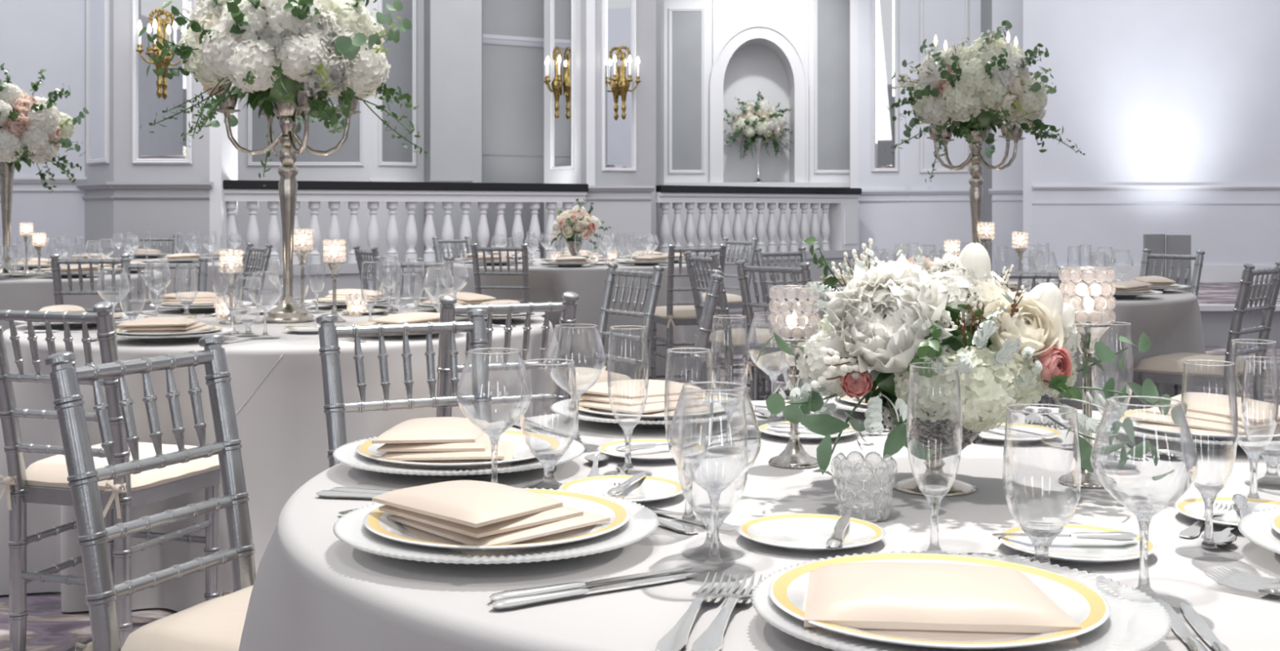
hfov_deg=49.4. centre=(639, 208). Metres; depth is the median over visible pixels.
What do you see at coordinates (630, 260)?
dinner plate
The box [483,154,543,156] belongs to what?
trim
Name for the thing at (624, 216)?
wall
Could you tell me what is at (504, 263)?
charger plate
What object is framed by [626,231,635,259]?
champagne flute
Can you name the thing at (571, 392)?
wine glass
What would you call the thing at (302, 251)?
candle holder
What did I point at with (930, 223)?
wall
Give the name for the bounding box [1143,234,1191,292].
board
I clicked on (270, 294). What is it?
tablecloth
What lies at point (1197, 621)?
knife
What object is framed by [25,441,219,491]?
cushion
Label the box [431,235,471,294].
chair
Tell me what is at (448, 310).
chair
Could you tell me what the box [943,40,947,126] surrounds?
taper candle
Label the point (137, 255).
charger plate
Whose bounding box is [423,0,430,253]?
wall
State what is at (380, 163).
trim
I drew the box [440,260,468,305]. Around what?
wine glass
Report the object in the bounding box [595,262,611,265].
bread plate
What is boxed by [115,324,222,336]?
dinner plate
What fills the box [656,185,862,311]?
balustrade
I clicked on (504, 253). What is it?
folded napkin
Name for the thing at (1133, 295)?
charger plate
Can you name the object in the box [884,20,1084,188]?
flower arrangement
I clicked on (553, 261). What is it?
dinner plate
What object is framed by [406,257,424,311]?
champagne flute
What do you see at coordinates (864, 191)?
trim
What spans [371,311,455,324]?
folded napkin
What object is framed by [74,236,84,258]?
champagne flute
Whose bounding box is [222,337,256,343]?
knife
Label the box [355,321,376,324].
dinner plate
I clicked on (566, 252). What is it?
folded napkin
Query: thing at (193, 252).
water goblet
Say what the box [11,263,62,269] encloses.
charger plate
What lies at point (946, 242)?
candle holder
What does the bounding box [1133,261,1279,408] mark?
chair
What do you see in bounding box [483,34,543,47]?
trim
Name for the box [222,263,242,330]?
champagne flute
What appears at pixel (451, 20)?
wall
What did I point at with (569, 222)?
flower arrangement
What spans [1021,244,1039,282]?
wine glass
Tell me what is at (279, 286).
wine glass
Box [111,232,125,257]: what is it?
wine glass
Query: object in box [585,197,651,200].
trim
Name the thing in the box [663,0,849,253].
wall
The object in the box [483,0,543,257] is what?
wall
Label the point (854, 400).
dinner plate
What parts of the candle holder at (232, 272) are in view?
stem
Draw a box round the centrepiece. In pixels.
[755,236,1186,480]
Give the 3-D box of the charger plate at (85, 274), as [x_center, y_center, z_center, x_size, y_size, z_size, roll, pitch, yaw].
[-3.289,0.385,8.057,0.383,0.031,0.383,0,0,-27]
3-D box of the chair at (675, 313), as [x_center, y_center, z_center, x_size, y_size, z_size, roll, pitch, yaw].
[0.307,0.688,9.006,0.400,0.925,0.508,0,0,-14]
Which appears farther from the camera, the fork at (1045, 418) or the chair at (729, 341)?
the chair at (729, 341)
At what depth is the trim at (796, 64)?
17.37 m
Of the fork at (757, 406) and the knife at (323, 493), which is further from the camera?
the fork at (757, 406)
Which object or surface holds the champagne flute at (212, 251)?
on the tablecloth at (270, 294)
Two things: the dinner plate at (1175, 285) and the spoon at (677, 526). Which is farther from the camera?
the dinner plate at (1175, 285)
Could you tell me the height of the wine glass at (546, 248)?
0.205 m
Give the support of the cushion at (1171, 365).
on the chair at (1164, 368)
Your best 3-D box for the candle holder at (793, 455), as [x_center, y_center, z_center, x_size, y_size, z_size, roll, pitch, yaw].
[0.241,0.261,2.175,0.082,0.278,0.081,0,0,20]
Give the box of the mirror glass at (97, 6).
[90,0,104,159]
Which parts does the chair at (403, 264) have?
post, rail, post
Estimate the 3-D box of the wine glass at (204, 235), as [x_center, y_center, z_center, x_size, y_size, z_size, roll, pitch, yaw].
[-3.200,0.297,10.350,0.103,0.205,0.103,0,0,5]
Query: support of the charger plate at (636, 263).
on the tablecloth at (547, 283)
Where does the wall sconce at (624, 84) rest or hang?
attached to the wall mirror at (618, 16)
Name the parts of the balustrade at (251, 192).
rail, handrail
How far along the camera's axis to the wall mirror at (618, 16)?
14.37 m
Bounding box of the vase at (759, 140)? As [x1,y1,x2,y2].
[752,137,764,182]
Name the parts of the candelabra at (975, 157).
arm, arm, stem, arm, arm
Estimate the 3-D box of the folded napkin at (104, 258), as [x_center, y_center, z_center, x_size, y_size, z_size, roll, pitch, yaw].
[-3.459,0.352,9.020,0.235,0.053,0.211,0,0,27]
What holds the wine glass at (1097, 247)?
on the tablecloth at (1171, 320)
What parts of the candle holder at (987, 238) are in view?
stem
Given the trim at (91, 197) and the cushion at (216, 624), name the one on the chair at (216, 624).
the cushion at (216, 624)
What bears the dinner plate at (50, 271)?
on the charger plate at (85, 274)
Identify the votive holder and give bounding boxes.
[213,295,237,319]
[345,293,368,315]
[550,251,561,261]
[587,252,599,262]
[606,250,617,261]
[831,450,897,522]
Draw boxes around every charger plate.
[0,272,9,275]
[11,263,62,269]
[13,314,128,328]
[35,271,106,277]
[96,268,155,273]
[115,325,234,342]
[133,253,170,257]
[149,300,253,312]
[153,258,198,263]
[200,253,233,256]
[304,298,399,308]
[333,429,584,477]
[333,487,658,564]
[345,323,426,337]
[405,302,436,312]
[454,257,472,262]
[454,311,545,323]
[467,260,522,265]
[509,255,535,259]
[542,261,597,266]
[550,394,755,428]
[618,260,667,265]
[751,550,1171,650]
[813,282,846,287]
[822,394,867,412]
[1048,278,1124,283]
[1088,290,1163,298]
[1093,408,1279,448]
[1146,284,1188,291]
[1237,506,1279,553]
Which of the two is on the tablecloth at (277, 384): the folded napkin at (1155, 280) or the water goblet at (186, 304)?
the water goblet at (186, 304)
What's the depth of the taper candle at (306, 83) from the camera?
4.73 m
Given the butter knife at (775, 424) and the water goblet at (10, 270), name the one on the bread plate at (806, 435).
the butter knife at (775, 424)
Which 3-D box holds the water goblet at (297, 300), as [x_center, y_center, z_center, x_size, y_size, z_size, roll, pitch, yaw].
[-1.326,0.309,5.398,0.083,0.182,0.083,0,0,0]
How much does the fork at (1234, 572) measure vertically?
0.012 m
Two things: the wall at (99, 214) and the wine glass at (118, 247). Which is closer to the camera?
the wine glass at (118, 247)
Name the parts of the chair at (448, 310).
post, rail, post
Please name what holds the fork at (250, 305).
on the tablecloth at (277, 384)
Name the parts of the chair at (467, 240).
post, rail, post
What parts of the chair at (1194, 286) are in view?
post, rail, post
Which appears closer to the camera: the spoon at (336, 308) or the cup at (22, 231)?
the spoon at (336, 308)
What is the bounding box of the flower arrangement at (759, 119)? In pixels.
[723,90,794,161]
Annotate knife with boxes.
[22,329,97,333]
[133,309,155,315]
[155,314,193,316]
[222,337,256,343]
[284,324,319,327]
[315,489,382,498]
[329,486,393,493]
[488,566,692,601]
[489,572,697,609]
[503,418,563,437]
[518,417,581,439]
[607,471,645,496]
[615,440,702,451]
[767,422,854,430]
[826,514,849,548]
[992,531,1137,540]
[994,422,1046,437]
[1053,422,1079,425]
[1156,598,1208,650]
[1178,601,1231,650]
[1231,493,1251,517]
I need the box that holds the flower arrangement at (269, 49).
[137,0,429,186]
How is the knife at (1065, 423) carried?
on the tablecloth at (313, 590)
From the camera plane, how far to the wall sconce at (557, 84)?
14.53 m
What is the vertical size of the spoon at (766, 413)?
0.012 m
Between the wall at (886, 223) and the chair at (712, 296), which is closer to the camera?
the chair at (712, 296)
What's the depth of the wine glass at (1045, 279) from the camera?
6.19 m
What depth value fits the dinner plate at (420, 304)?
5.26 m
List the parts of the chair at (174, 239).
post, rail, post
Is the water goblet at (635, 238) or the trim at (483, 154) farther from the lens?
the trim at (483, 154)
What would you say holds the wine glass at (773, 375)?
on the tablecloth at (313, 590)
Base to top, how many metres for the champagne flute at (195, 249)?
0.222 m
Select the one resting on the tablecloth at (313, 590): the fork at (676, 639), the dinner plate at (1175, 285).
the fork at (676, 639)
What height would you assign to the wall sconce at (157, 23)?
0.764 m
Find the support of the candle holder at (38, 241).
on the tablecloth at (36, 293)
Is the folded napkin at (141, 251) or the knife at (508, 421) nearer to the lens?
the knife at (508, 421)
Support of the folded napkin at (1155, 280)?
on the dinner plate at (1175, 285)
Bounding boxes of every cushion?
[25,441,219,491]
[120,584,253,650]
[567,366,631,395]
[654,305,697,319]
[702,293,742,302]
[708,328,777,346]
[759,351,788,369]
[1133,352,1253,377]
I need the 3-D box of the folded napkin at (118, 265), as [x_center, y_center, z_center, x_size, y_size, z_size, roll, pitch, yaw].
[-3.171,0.352,8.576,0.211,0.053,0.235,0,0,-18]
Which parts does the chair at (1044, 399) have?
rail, leg, post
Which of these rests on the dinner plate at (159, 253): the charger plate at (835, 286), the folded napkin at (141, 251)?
the folded napkin at (141, 251)
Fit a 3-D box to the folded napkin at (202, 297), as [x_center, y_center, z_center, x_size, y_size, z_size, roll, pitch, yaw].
[-1.710,0.352,5.404,0.211,0.053,0.235,0,0,40]
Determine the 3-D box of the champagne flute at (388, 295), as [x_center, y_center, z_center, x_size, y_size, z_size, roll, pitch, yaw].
[-0.940,0.289,5.208,0.075,0.222,0.075,0,0,0]
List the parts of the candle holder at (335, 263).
stem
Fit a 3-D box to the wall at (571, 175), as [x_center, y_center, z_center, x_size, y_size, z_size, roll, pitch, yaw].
[-0.746,-1.150,14.600,0.100,4.600,0.981,0,0,-30]
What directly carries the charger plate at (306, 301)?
on the tablecloth at (277, 384)
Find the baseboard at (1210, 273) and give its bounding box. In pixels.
[1031,265,1275,282]
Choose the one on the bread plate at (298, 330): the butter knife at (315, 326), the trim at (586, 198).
the butter knife at (315, 326)
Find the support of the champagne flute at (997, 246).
on the tablecloth at (1171, 320)
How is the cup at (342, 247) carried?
on the candle holder at (335, 263)
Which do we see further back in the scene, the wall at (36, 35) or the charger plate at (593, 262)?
the wall at (36, 35)
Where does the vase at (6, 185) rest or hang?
on the tablecloth at (36, 293)
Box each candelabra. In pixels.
[214,90,360,323]
[925,124,1025,243]
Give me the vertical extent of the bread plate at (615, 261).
0.014 m
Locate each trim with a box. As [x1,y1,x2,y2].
[12,189,85,191]
[13,177,86,183]
[75,182,113,190]
[81,195,112,199]
[106,181,213,188]
[112,195,209,199]
[247,2,364,166]
[252,94,359,161]
[369,180,424,182]
[377,0,417,166]
[382,0,412,162]
[430,179,471,182]
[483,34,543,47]
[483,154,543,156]
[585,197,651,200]
[587,185,653,191]
[663,182,849,186]
[668,8,704,173]
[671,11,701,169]
[709,24,808,182]
[711,26,805,182]
[712,0,808,76]
[813,0,849,173]
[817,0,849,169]
[857,199,908,201]
[861,189,908,194]
[908,189,968,194]
[908,199,969,201]
[920,0,968,173]
[988,188,1022,194]
[991,199,1022,201]
[1031,185,1279,189]
[1031,202,1279,204]
[1199,304,1279,311]
[1200,311,1279,346]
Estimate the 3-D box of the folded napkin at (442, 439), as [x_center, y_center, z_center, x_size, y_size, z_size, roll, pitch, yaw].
[-0.284,0.352,2.136,0.211,0.053,0.235,0,0,1]
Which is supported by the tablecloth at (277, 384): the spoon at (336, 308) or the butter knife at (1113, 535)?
the spoon at (336, 308)
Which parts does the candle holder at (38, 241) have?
stem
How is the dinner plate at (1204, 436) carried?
on the charger plate at (1143, 433)
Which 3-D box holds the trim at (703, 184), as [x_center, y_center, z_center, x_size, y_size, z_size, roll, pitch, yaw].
[1.510,-0.290,17.350,2.460,0.060,0.140,0,0,0]
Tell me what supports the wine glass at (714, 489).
on the tablecloth at (313, 590)
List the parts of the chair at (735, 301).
post, seat frame, rail, post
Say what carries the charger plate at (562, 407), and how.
on the tablecloth at (313, 590)
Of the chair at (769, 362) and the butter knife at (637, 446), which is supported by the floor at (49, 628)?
the chair at (769, 362)
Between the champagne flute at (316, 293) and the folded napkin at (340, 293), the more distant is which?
the folded napkin at (340, 293)
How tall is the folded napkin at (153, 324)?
0.053 m
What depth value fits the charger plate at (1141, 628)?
1.24 m
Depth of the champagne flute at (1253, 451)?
1.87 m
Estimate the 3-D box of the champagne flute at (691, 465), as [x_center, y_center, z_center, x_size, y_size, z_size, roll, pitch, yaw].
[0.061,0.289,1.753,0.075,0.222,0.075,0,0,0]
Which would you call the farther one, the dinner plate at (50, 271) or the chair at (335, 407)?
the dinner plate at (50, 271)
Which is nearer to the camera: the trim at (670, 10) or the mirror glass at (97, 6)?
the mirror glass at (97, 6)
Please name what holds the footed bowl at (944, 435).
on the tablecloth at (313, 590)
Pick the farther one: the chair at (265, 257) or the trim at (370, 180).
the trim at (370, 180)
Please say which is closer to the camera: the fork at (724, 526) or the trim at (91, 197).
the fork at (724, 526)
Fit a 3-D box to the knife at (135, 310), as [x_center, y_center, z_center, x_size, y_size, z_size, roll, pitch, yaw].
[-1.868,0.395,5.258,0.019,0.010,0.245,0,0,-39]
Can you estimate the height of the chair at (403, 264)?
0.925 m
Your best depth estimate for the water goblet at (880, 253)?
6.70 m
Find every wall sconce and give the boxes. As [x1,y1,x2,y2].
[135,8,177,98]
[543,46,562,119]
[611,45,640,119]
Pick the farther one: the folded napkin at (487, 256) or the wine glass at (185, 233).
the wine glass at (185, 233)
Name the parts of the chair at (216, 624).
post, rail, post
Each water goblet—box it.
[2,245,17,276]
[57,241,71,265]
[88,244,102,265]
[119,273,145,320]
[124,237,135,258]
[174,266,198,315]
[187,235,199,253]
[234,277,262,334]
[293,263,308,306]
[379,264,401,311]
[395,273,420,312]
[426,267,449,312]
[508,241,519,259]
[520,358,577,488]
[524,239,536,264]
[586,239,598,264]
[632,238,644,257]
[635,240,646,256]
[676,392,748,554]
[780,322,822,416]
[880,253,896,261]
[1002,403,1081,573]
[1015,256,1034,291]
[1028,249,1044,284]
[1088,252,1106,282]
[1091,254,1109,284]
[1240,355,1279,484]
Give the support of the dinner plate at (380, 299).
on the charger plate at (306, 301)
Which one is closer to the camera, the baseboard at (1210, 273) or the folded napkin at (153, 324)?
the folded napkin at (153, 324)
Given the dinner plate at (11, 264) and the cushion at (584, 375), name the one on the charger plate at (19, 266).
the dinner plate at (11, 264)
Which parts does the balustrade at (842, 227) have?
rail, handrail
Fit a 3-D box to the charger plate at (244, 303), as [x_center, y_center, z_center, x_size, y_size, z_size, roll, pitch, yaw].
[-1.702,0.385,5.404,0.383,0.031,0.383,0,0,33]
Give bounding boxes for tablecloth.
[0,267,166,331]
[0,304,558,611]
[48,256,279,309]
[238,400,1279,650]
[451,258,709,378]
[796,280,1212,411]
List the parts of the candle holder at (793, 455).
stem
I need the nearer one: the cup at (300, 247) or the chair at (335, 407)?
the chair at (335, 407)
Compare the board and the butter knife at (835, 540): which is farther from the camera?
the board
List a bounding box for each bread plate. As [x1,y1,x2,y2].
[4,273,34,277]
[32,267,51,271]
[138,259,153,262]
[146,315,196,318]
[249,309,271,314]
[284,325,319,333]
[342,308,387,315]
[538,262,556,265]
[559,474,685,503]
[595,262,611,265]
[597,438,706,462]
[614,261,632,263]
[737,513,885,551]
[758,420,857,440]
[978,422,1062,443]
[997,523,1156,562]
[1007,281,1025,285]
[1173,496,1279,528]
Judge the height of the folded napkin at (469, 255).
0.053 m
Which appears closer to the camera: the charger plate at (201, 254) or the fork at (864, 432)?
the fork at (864, 432)
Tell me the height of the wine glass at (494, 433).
0.205 m
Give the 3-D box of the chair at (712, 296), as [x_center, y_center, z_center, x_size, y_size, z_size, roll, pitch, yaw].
[0.044,0.688,4.981,0.508,0.925,0.400,0,0,3]
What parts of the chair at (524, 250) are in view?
post, rail, post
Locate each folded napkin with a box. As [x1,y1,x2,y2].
[16,257,51,264]
[38,304,86,322]
[60,264,100,273]
[71,253,112,258]
[84,257,117,265]
[111,260,144,267]
[115,316,215,337]
[128,248,161,253]
[159,291,228,306]
[164,253,201,258]
[208,248,245,253]
[237,251,260,256]
[320,288,383,303]
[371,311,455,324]
[371,480,618,558]
[372,416,515,468]
[419,291,496,306]
[466,252,483,260]
[478,254,514,262]
[480,299,519,317]
[489,251,521,256]
[554,255,587,262]
[563,249,591,255]
[568,378,711,422]
[626,250,663,256]
[634,254,667,261]
[662,252,684,258]
[804,561,1080,644]
[819,274,850,286]
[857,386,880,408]
[1008,284,1017,292]
[1113,280,1153,294]
[1120,391,1279,439]
[1128,275,1175,285]
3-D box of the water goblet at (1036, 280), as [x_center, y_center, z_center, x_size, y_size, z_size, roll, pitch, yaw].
[2.056,0.309,7.218,0.083,0.182,0.083,0,0,0]
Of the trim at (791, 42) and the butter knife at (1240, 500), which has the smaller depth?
the butter knife at (1240, 500)
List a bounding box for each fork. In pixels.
[200,312,245,315]
[233,329,254,333]
[239,305,264,307]
[317,332,365,341]
[338,508,356,515]
[392,305,405,309]
[492,324,515,326]
[613,462,626,484]
[648,506,738,530]
[655,571,731,650]
[691,572,761,650]
[697,434,758,445]
[755,404,804,415]
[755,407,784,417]
[844,428,888,434]
[959,550,1034,559]
[1021,407,1042,424]
[1037,408,1061,425]
[1040,439,1144,459]
[1179,502,1232,537]
[1204,568,1279,593]
[1217,563,1279,584]
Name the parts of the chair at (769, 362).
post, rail, seat frame, post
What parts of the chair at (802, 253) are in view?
post, rail, post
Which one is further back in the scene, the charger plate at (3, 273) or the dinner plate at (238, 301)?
the charger plate at (3, 273)
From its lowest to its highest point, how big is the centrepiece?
0.333 m
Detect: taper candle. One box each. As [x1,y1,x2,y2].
[223,81,230,93]
[304,77,310,90]
[933,35,937,125]
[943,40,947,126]
[1005,31,1010,124]
[1013,36,1017,126]
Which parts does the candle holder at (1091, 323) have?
stem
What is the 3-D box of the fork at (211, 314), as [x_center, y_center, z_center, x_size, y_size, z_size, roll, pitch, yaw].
[-1.552,0.393,5.190,0.023,0.010,0.186,0,0,39]
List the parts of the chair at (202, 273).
post, rail, post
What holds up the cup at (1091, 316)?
on the candle holder at (1091, 323)
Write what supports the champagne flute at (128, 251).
on the tablecloth at (270, 294)
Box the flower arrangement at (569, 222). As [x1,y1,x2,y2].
[549,198,612,248]
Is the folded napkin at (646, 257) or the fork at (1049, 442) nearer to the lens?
the fork at (1049, 442)
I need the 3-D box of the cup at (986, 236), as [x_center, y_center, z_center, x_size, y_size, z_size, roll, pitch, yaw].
[1.682,0.107,6.757,0.080,0.081,0.080,0,0,0]
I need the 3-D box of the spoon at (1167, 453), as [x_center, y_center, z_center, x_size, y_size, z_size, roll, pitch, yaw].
[0.799,0.393,2.273,0.039,0.010,0.190,0,0,-40]
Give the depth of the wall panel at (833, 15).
17.39 m
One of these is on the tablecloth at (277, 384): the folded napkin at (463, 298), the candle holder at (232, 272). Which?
the candle holder at (232, 272)
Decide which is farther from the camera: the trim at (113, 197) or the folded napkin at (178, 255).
the trim at (113, 197)
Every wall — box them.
[0,0,84,267]
[84,0,113,257]
[113,0,209,257]
[209,83,237,252]
[237,0,471,263]
[369,0,423,262]
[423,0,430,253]
[471,0,483,252]
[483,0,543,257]
[543,0,595,257]
[580,0,656,251]
[580,191,651,258]
[656,0,663,252]
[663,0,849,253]
[849,0,858,202]
[858,0,908,262]
[908,0,980,262]
[980,0,991,271]
[991,0,1022,280]
[1022,0,1031,281]
[1031,0,1279,265]
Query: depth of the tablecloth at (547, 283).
9.40 m
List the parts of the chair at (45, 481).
post, rail, leg, post, seat frame, leg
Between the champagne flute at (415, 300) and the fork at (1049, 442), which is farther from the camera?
the champagne flute at (415, 300)
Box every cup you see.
[19,222,33,235]
[31,232,46,246]
[219,248,243,273]
[272,102,302,116]
[293,227,313,250]
[322,239,346,262]
[768,284,819,340]
[964,130,987,142]
[977,222,995,239]
[1011,231,1028,248]
[1058,266,1115,324]
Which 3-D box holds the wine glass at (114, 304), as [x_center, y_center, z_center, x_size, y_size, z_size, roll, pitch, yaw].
[-1.704,0.297,4.505,0.103,0.205,0.103,0,0,-31]
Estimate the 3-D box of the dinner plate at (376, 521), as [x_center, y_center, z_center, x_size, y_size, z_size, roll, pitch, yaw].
[-0.169,0.374,1.655,0.314,0.022,0.314,0,0,20]
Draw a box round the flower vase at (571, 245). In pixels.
[565,240,582,256]
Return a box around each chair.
[0,301,220,650]
[44,333,255,650]
[49,253,132,312]
[120,257,208,311]
[130,234,178,257]
[236,242,272,305]
[315,308,492,467]
[352,244,387,304]
[373,256,454,304]
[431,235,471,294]
[435,291,578,417]
[470,242,545,317]
[567,262,664,398]
[650,243,727,385]
[683,250,790,399]
[688,269,724,387]
[702,237,758,364]
[735,259,812,400]
[754,246,808,395]
[992,265,1066,408]
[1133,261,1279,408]
[1139,248,1204,297]
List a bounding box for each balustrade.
[222,179,588,305]
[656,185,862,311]
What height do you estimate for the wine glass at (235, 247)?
0.205 m
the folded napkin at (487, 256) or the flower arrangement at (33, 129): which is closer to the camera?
the flower arrangement at (33, 129)
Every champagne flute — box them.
[9,235,20,269]
[57,235,68,266]
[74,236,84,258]
[124,231,133,253]
[142,231,151,257]
[147,260,166,316]
[175,231,184,253]
[191,230,199,253]
[208,231,217,258]
[211,255,228,297]
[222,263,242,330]
[308,254,324,311]
[360,262,379,321]
[380,255,396,312]
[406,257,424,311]
[607,324,648,469]
[608,231,617,259]
[617,232,626,262]
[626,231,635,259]
[664,346,713,519]
[711,315,748,445]
[906,361,962,552]
[995,246,1008,279]
[1036,243,1049,283]
[1066,246,1080,284]
[1091,321,1133,461]
[1180,359,1237,547]
[1228,338,1279,498]
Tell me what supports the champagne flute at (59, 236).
on the tablecloth at (36, 293)
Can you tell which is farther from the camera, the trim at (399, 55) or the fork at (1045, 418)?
the trim at (399, 55)
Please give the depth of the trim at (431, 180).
14.46 m
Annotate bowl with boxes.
[879,395,989,496]
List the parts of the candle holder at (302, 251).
stem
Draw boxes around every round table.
[0,271,108,278]
[146,309,421,342]
[442,416,1279,613]
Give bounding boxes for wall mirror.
[86,0,109,164]
[132,0,192,164]
[550,0,574,170]
[601,0,635,171]
[871,0,898,172]
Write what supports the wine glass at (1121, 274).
on the tablecloth at (1171, 320)
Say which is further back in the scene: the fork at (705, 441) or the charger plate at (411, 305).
the charger plate at (411, 305)
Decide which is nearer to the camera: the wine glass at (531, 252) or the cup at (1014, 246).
the cup at (1014, 246)
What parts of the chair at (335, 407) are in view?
post, rail, post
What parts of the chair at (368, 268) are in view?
post, rail, post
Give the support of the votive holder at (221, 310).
on the tablecloth at (277, 384)
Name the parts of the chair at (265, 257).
post, rail, post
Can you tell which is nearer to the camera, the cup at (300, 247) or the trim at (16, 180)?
the cup at (300, 247)
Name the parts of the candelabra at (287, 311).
arm, arm, stem, arm, arm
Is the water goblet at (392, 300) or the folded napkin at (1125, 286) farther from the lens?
the folded napkin at (1125, 286)
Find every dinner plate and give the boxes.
[10,263,51,267]
[35,313,123,322]
[42,270,100,273]
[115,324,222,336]
[129,253,167,254]
[158,257,198,262]
[160,299,243,306]
[311,297,386,303]
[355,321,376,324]
[355,429,562,468]
[363,488,630,548]
[417,302,435,307]
[455,311,534,317]
[478,260,514,262]
[546,260,592,265]
[568,394,729,421]
[624,259,667,262]
[768,552,1110,648]
[812,280,845,285]
[837,391,867,405]
[1115,288,1154,293]
[1119,408,1279,441]
[1147,283,1180,287]
[1270,513,1279,533]
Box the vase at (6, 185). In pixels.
[0,162,22,273]
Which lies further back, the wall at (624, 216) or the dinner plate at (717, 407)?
the wall at (624, 216)
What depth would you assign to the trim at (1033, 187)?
15.35 m
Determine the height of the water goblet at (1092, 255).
0.182 m
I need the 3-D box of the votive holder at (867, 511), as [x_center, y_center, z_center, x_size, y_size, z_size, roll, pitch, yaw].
[0.289,0.360,1.798,0.085,0.081,0.084,0,0,10]
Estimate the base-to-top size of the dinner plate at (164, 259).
0.022 m
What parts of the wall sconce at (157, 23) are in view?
bulb, arm, arm, bulb, arm, bulb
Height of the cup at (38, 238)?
0.081 m
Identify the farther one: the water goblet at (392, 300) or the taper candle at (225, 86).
the water goblet at (392, 300)
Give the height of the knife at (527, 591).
0.010 m
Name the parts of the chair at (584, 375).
post, rail, post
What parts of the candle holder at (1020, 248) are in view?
stem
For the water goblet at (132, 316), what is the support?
on the tablecloth at (277, 384)
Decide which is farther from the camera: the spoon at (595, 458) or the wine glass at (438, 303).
the wine glass at (438, 303)
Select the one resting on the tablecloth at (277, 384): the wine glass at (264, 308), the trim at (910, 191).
the wine glass at (264, 308)
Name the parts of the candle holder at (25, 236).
stem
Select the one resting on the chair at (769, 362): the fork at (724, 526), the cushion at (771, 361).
the cushion at (771, 361)
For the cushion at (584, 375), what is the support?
on the chair at (584, 375)
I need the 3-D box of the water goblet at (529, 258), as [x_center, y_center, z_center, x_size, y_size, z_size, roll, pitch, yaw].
[-0.770,0.309,9.783,0.083,0.182,0.083,0,0,0]
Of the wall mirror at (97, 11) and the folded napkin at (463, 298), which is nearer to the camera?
the folded napkin at (463, 298)
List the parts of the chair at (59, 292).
post, rail, post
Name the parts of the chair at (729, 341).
post, rail, post, seat frame, leg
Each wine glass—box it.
[14,241,34,276]
[54,238,71,257]
[84,241,102,265]
[96,267,130,328]
[97,239,115,266]
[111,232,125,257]
[124,236,140,260]
[142,260,172,314]
[184,232,196,253]
[202,235,217,260]
[228,232,242,248]
[248,271,282,335]
[266,257,293,302]
[375,257,402,308]
[422,266,454,312]
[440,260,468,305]
[456,347,532,483]
[490,235,505,254]
[524,235,538,264]
[539,234,552,258]
[545,323,607,443]
[598,235,613,264]
[644,235,658,254]
[667,381,761,565]
[746,311,792,419]
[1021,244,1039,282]
[1033,251,1057,282]
[1090,395,1199,595]
[1093,247,1115,281]
[1110,249,1133,281]
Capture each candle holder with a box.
[19,222,33,273]
[31,232,46,275]
[218,248,243,324]
[293,227,313,316]
[322,239,346,322]
[768,284,819,468]
[943,239,959,257]
[977,222,995,251]
[1011,231,1028,289]
[1057,266,1116,488]
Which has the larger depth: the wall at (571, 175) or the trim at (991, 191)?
the trim at (991, 191)
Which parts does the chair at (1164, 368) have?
leg, leg, seat frame, post, rail, post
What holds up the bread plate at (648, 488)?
on the tablecloth at (313, 590)
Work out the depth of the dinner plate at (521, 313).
4.78 m
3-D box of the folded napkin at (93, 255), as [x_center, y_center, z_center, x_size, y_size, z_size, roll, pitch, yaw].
[-3.965,0.352,10.092,0.235,0.053,0.211,0,0,22]
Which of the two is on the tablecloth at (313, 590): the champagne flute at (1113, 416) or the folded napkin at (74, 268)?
the champagne flute at (1113, 416)
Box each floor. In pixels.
[0,310,1279,650]
[1106,282,1279,304]
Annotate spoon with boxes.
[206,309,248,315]
[311,308,346,311]
[584,453,609,476]
[658,517,698,533]
[681,425,759,440]
[1092,443,1185,457]
[1200,521,1238,546]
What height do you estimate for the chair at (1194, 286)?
0.925 m
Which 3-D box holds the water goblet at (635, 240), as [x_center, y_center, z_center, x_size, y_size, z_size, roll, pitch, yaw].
[0.005,0.309,10.350,0.083,0.182,0.083,0,0,0]
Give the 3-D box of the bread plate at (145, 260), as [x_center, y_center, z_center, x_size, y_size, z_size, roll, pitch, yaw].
[-3.612,0.393,10.285,0.176,0.014,0.176,0,0,17]
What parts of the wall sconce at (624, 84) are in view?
bulb, arm, arm, bulb, arm, bulb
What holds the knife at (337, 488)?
on the tablecloth at (313, 590)
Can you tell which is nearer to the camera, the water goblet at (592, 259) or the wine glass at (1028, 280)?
the wine glass at (1028, 280)
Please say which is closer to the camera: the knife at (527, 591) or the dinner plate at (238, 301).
the knife at (527, 591)
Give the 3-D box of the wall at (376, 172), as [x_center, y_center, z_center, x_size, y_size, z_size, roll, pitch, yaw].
[-2.595,-1.150,14.739,0.644,4.600,0.100,0,0,-38]
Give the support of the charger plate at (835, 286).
on the tablecloth at (1171, 320)
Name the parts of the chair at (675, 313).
leg, post, seat frame, rail, post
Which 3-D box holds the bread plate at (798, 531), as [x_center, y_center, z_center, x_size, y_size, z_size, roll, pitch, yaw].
[0.206,0.393,1.673,0.176,0.014,0.176,0,0,-15]
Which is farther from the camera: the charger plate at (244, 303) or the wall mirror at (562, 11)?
the wall mirror at (562, 11)
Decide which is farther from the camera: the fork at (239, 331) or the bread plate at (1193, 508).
the fork at (239, 331)
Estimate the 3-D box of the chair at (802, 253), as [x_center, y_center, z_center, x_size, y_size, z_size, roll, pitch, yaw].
[0.946,0.688,7.829,0.400,0.925,0.508,0,0,-36]
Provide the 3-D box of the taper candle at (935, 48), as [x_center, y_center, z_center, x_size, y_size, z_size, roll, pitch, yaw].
[1.437,-0.589,6.764,0.022,0.508,0.022,0,0,0]
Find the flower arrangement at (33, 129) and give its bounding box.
[0,62,88,202]

